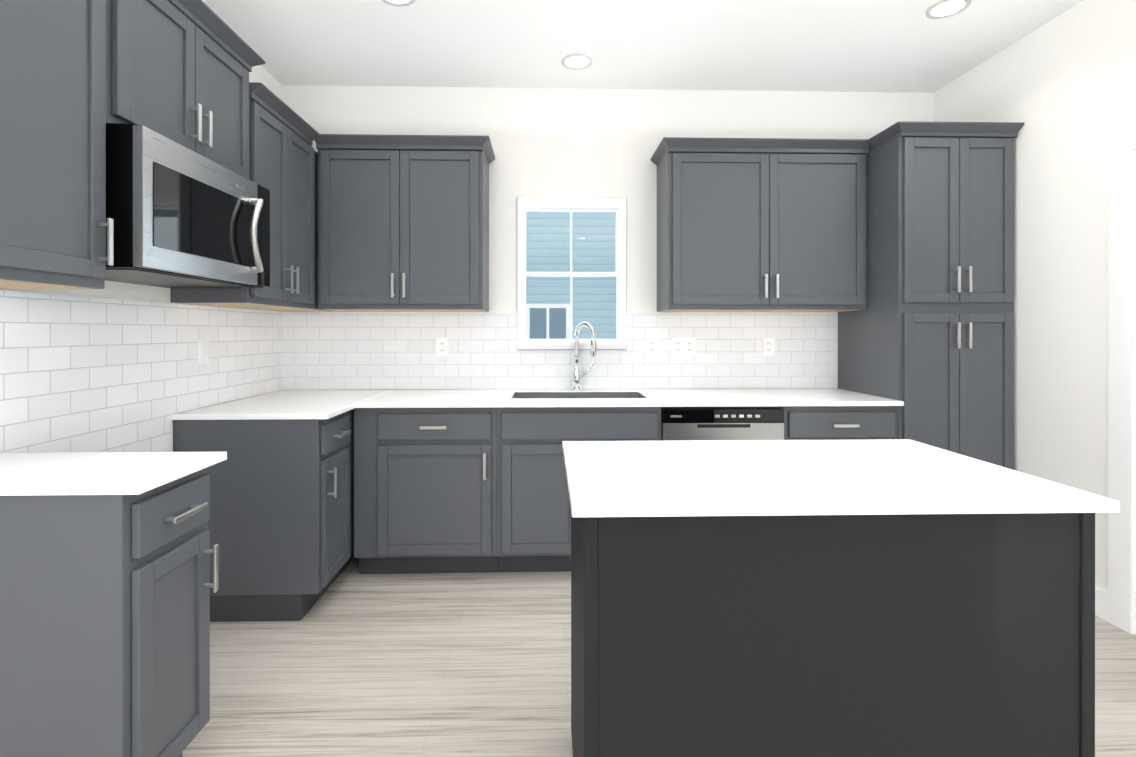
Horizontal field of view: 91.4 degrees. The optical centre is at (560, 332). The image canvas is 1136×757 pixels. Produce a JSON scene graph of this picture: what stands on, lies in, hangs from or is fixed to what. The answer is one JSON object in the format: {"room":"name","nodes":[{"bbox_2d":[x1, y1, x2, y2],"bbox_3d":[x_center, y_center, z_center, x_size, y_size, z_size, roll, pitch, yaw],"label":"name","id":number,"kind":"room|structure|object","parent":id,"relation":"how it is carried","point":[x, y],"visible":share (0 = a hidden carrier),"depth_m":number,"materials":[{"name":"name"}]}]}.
{"room":"kitchen","nodes":[
{"label":"kitchen","id":0,"kind":"room"},
{"bbox_2d":[0,65,281,451],"bbox_3d":[-1.673,-0.125,-1.350,0.150,2.800,9.556,0,0,-2],"label":"wall","id":1,"kind":"structure","parent":0,"point":[140,292],"depth_m":2.22,"materials":[{"name":"paint"}]},
{"bbox_2d":[0,0,113,288],"bbox_3d":[-1.472,-0.663,1.280,0.390,1.073,0.704,0,0,-2],"label":"upper cabinet","id":2,"kind":"object","parent":1,"relation":"attached to","point":[53,224],"visible":1,"depth_m":1.46,"materials":[{"name":"grey wood"}]},
{"bbox_2d":[0,290,282,452],"bbox_3d":[-1.688,0.422,2.147,0.008,1.097,2.548,0,0,-2],"label":"wall tile","id":3,"kind":"structure","parent":1,"relation":"attached to","point":[84,374],"depth_m":2.10,"materials":[{"name":"white tile"}]},
{"bbox_2d":[198,339,208,364],"bbox_3d":[-1.693,0.092,2.623,0.007,0.116,0.074,0,0,-2],"label":"outlet","id":4,"kind":"object","parent":3,"relation":"attached to","point":[203,351],"visible":1,"depth_m":2.62,"materials":[{"name":"white plastic"}]},
{"bbox_2d":[106,0,265,178],"bbox_3d":[-1.492,-0.912,2.042,0.390,0.576,0.820,0,0,-2],"label":"upper cabinet","id":5,"kind":"object","parent":1,"relation":"attached to","point":[177,71],"visible":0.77,"depth_m":1.96,"materials":[{"name":"grey wood"}]},
{"bbox_2d":[105,123,269,287],"bbox_3d":[-1.444,-0.406,2.027,0.484,0.432,0.765,0,0,-2],"label":"microwave","id":6,"kind":"object","parent":5,"relation":"attached to","point":[182,216],"visible":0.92,"depth_m":1.84,"materials":[{"name":"silver metal"}]},
{"bbox_2d":[171,82,330,311],"bbox_3d":[-1.516,-0.610,2.922,0.390,0.964,1.019,0,0,-2],"label":"upper cabinet","id":7,"kind":"object","parent":1,"relation":"attached to","point":[283,161],"visible":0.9,"depth_m":2.71,"materials":[{"name":"grey wood"}]},
{"bbox_2d":[282,85,933,389],"bbox_3d":[0.326,-0.131,3.559,4.410,2.800,0.150,0,0,-2],"label":"wall","id":8,"kind":"structure","parent":0,"point":[560,142],"depth_m":3.48,"materials":[{"name":"paint"}]},
{"bbox_2d":[315,134,494,311],"bbox_3d":[-0.886,-0.611,3.253,0.966,0.964,0.390,0,0,-2],"label":"upper cabinet","id":9,"kind":"object","parent":8,"relation":"attached to","point":[403,223],"visible":1,"depth_m":3.10,"materials":[{"name":"grey wood"}]},
{"bbox_2d":[283,312,837,389],"bbox_3d":[0.015,0.113,3.471,3.484,0.482,0.008,0,0,-2],"label":"wall tile","id":10,"kind":"structure","parent":8,"relation":"attached to","point":[353,350],"depth_m":3.46,"materials":[{"name":"white tile"}]},
{"bbox_2d":[436,338,447,355],"bbox_3d":[-0.737,0.090,3.443,0.074,0.116,0.008,0,0,-2],"label":"electrical outlet","id":11,"kind":"object","parent":10,"relation":"attached to","point":[441,346],"visible":1,"depth_m":3.44,"materials":[{"name":"white plastic"}]},
{"bbox_2d":[647,338,657,355],"bbox_3d":[0.576,0.090,3.478,0.074,0.116,0.008,0,0,-2],"label":"electrical outlet","id":12,"kind":"object","parent":10,"relation":"attached to","point":[652,346],"visible":1,"depth_m":3.48,"materials":[{"name":"white plastic"}]},
{"bbox_2d":[672,338,694,355],"bbox_3d":[0.773,0.090,3.484,0.148,0.116,0.008,0,0,-2],"label":"electrical outlet","id":13,"kind":"object","parent":10,"relation":"attached to","point":[683,346],"visible":1,"depth_m":3.48,"materials":[{"name":"white plastic"}]},
{"bbox_2d":[763,337,774,355],"bbox_3d":[1.313,0.090,3.498,0.074,0.116,0.008,0,0,-2],"label":"electrical outlet","id":14,"kind":"object","parent":10,"relation":"attached to","point":[768,346],"visible":1,"depth_m":3.50,"materials":[{"name":"white plastic"}]},
{"bbox_2d":[515,197,628,349],"bbox_3d":[0.068,-0.369,3.526,0.707,0.960,0.180,0,0,-2],"label":"window unit","id":15,"kind":"structure","parent":8,"relation":"in","point":[617,205],"depth_m":3.48,"materials":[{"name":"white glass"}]},
{"bbox_2d":[650,137,870,311],"bbox_3d":[1.165,-0.611,3.309,1.194,0.964,0.390,0,0,-2],"label":"upper cabinet","id":16,"kind":"object","parent":8,"relation":"attached to","point":[761,224],"visible":1,"depth_m":3.16,"materials":[{"name":"grey wood"}]},
{"bbox_2d":[202,0,1082,92],"bbox_3d":[0.457,-1.575,-1.294,4.410,0.100,9.856,0,0,-2],"label":"ceiling","id":17,"kind":"structure","parent":0,"point":[841,45],"depth_m":2.91,"materials":[{"name":"paint"}]},
{"bbox_2d":[382,0,414,5],"bbox_3d":[-0.746,-1.526,2.503,0.176,0.006,0.176,0,0,-2],"label":"recessed light","id":18,"kind":"object","parent":17,"relation":"in","point":[400,2],"visible":1,"depth_m":2.56,"materials":[{"name":"white plastic"}]},
{"bbox_2d":[561,54,592,69],"bbox_3d":[0.091,-1.527,3.128,0.176,0.006,0.176,0,0,-2],"label":"recessed light","id":19,"kind":"object","parent":17,"relation":"in","point":[577,61],"visible":1,"depth_m":3.12,"materials":[{"name":"white plastic"}]},
{"bbox_2d":[925,0,970,18],"bbox_3d":[1.821,-1.526,2.606,0.176,0.006,0.176,0,0,-2],"label":"recessed light","id":20,"kind":"object","parent":17,"relation":"in","point":[942,9],"visible":1,"depth_m":2.61,"materials":[{"name":"white plastic"}]},
{"bbox_2d":[182,558,1135,756],"bbox_3d":[1.106,1.325,-1.273,5.710,0.100,9.856,0,0,-2],"label":"floor","id":21,"kind":"structure","parent":0,"point":[353,662],"depth_m":2.06,"materials":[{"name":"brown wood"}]},
{"bbox_2d":[0,467,218,756],"bbox_3d":[-1.328,0.828,1.473,0.687,0.888,0.334,0,0,-2],"label":"base cabinet","id":22,"kind":"object","parent":21,"relation":"on","point":[104,625],"visible":1,"depth_m":1.31,"materials":[{"name":"grey wood"}]},
{"bbox_2d":[0,452,226,495],"bbox_3d":[-1.334,0.370,1.474,0.675,0.025,0.362,0,0,-2],"label":"countertop","id":23,"kind":"structure","parent":22,"relation":"on","point":[81,473],"depth_m":1.43,"materials":[{"name":"white stone"}]},
{"bbox_2d":[173,409,353,621],"bbox_3d":[-1.368,0.826,2.934,0.687,0.888,1.005,0,0,-2],"label":"base cabinet","id":24,"kind":"object","parent":21,"relation":"on","point":[281,524],"visible":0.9,"depth_m":2.44,"materials":[{"name":"grey wood"}]},
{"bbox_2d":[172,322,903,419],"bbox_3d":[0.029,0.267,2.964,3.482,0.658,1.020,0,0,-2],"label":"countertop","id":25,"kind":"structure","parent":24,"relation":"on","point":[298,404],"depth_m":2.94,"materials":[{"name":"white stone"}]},
{"bbox_2d":[512,392,646,397],"bbox_3d":[0.098,0.476,3.160,0.767,0.238,0.349,0,0,-2],"label":"sink","id":26,"kind":"object","parent":25,"relation":"in","point":[514,394],"depth_m":3.32,"materials":[{"name":"silver metal"}]},
{"bbox_2d":[572,322,596,390],"bbox_3d":[0.139,0.146,3.344,0.144,0.418,0.156,0,0,-2],"label":"faucet","id":27,"kind":"object","parent":25,"relation":"on","point":[593,348],"depth_m":3.37,"materials":[{"name":"silver metal"}]},
{"bbox_2d":[354,408,497,573],"bbox_3d":[-0.703,0.826,3.119,0.730,0.888,0.672,0,0,-2],"label":"base cabinet","id":28,"kind":"object","parent":21,"relation":"on","point":[425,490],"visible":0.94,"depth_m":2.83,"materials":[{"name":"grey wood"}]},
{"bbox_2d":[497,407,660,571],"bbox_3d":[0.089,0.826,3.140,0.853,0.888,0.672,0,0,-2],"label":"base cabinet","id":29,"kind":"object","parent":21,"relation":"on","point":[533,519],"visible":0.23,"depth_m":2.85,"materials":[{"name":"grey wood"}]},
{"bbox_2d":[661,406,783,440],"bbox_3d":[0.833,0.826,3.177,0.636,0.887,0.640,0,0,-2],"label":"dishwasher","id":30,"kind":"object","parent":21,"relation":"on","point":[718,423],"visible":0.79,"depth_m":2.86,"materials":[{"name":"silver metal"}]},
{"bbox_2d":[782,406,897,439],"bbox_3d":[1.458,0.826,3.177,0.613,0.888,0.672,0,0,-2],"label":"base cabinet","id":31,"kind":"object","parent":21,"relation":"on","point":[839,422],"visible":0.15,"depth_m":2.88,"materials":[{"name":"grey wood"}]},
{"bbox_2d":[562,439,1119,756],"bbox_3d":[0.595,0.815,1.498,1.164,0.914,0.679,0,0,-2],"label":"kitchen island","id":32,"kind":"object","parent":21,"relation":"on","point":[832,598],"visible":1,"depth_m":1.19,"materials":[{"name":"grey wood"}]},
{"bbox_2d":[838,121,1023,469],"bbox_3d":[2.058,0.092,3.192,0.663,2.356,0.673,0,0,-2],"label":"pantry","id":33,"kind":"object","parent":21,"relation":"on","point":[927,336],"visible":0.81,"depth_m":2.90,"materials":[{"name":"grey wood"}]},
{"bbox_2d":[934,0,1135,589],"bbox_3d":[2.586,-0.126,-1.235,0.150,2.800,9.556,0,0,-2],"label":"wall","id":34,"kind":"structure","parent":0,"point":[1062,87],"depth_m":2.65,"materials":[{"name":"paint"}]},
{"bbox_2d":[1095,584,1107,621],"bbox_3d":[2.398,1.203,2.676,0.014,0.135,0.500,0,0,-2],"label":"baseboard","id":35,"kind":"structure","parent":34,"relation":"attached to","point":[1101,602],"depth_m":2.46,"materials":[{"name":"white wood"}]},
{"bbox_2d":[1108,125,1135,634],"bbox_3d":[2.492,0.201,1.899,0.168,2.141,1.066,0,0,-2],"label":"door frame","id":36,"kind":"structure","parent":34,"relation":"attached to","point":[1122,371],"depth_m":2.36,"materials":[{"name":"white wood"}]},
{"label":"outside","id":37,"kind":"structure","parent":0,"visible":0},
{"bbox_2d":[524,211,617,341],"bbox_3d":[-0.132,-1.735,7.704,12.000,8.000,0.135,0,0,-2],"label":"house","id":38,"kind":"structure","parent":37,"point":[538,297],"depth_m":7.68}
]}

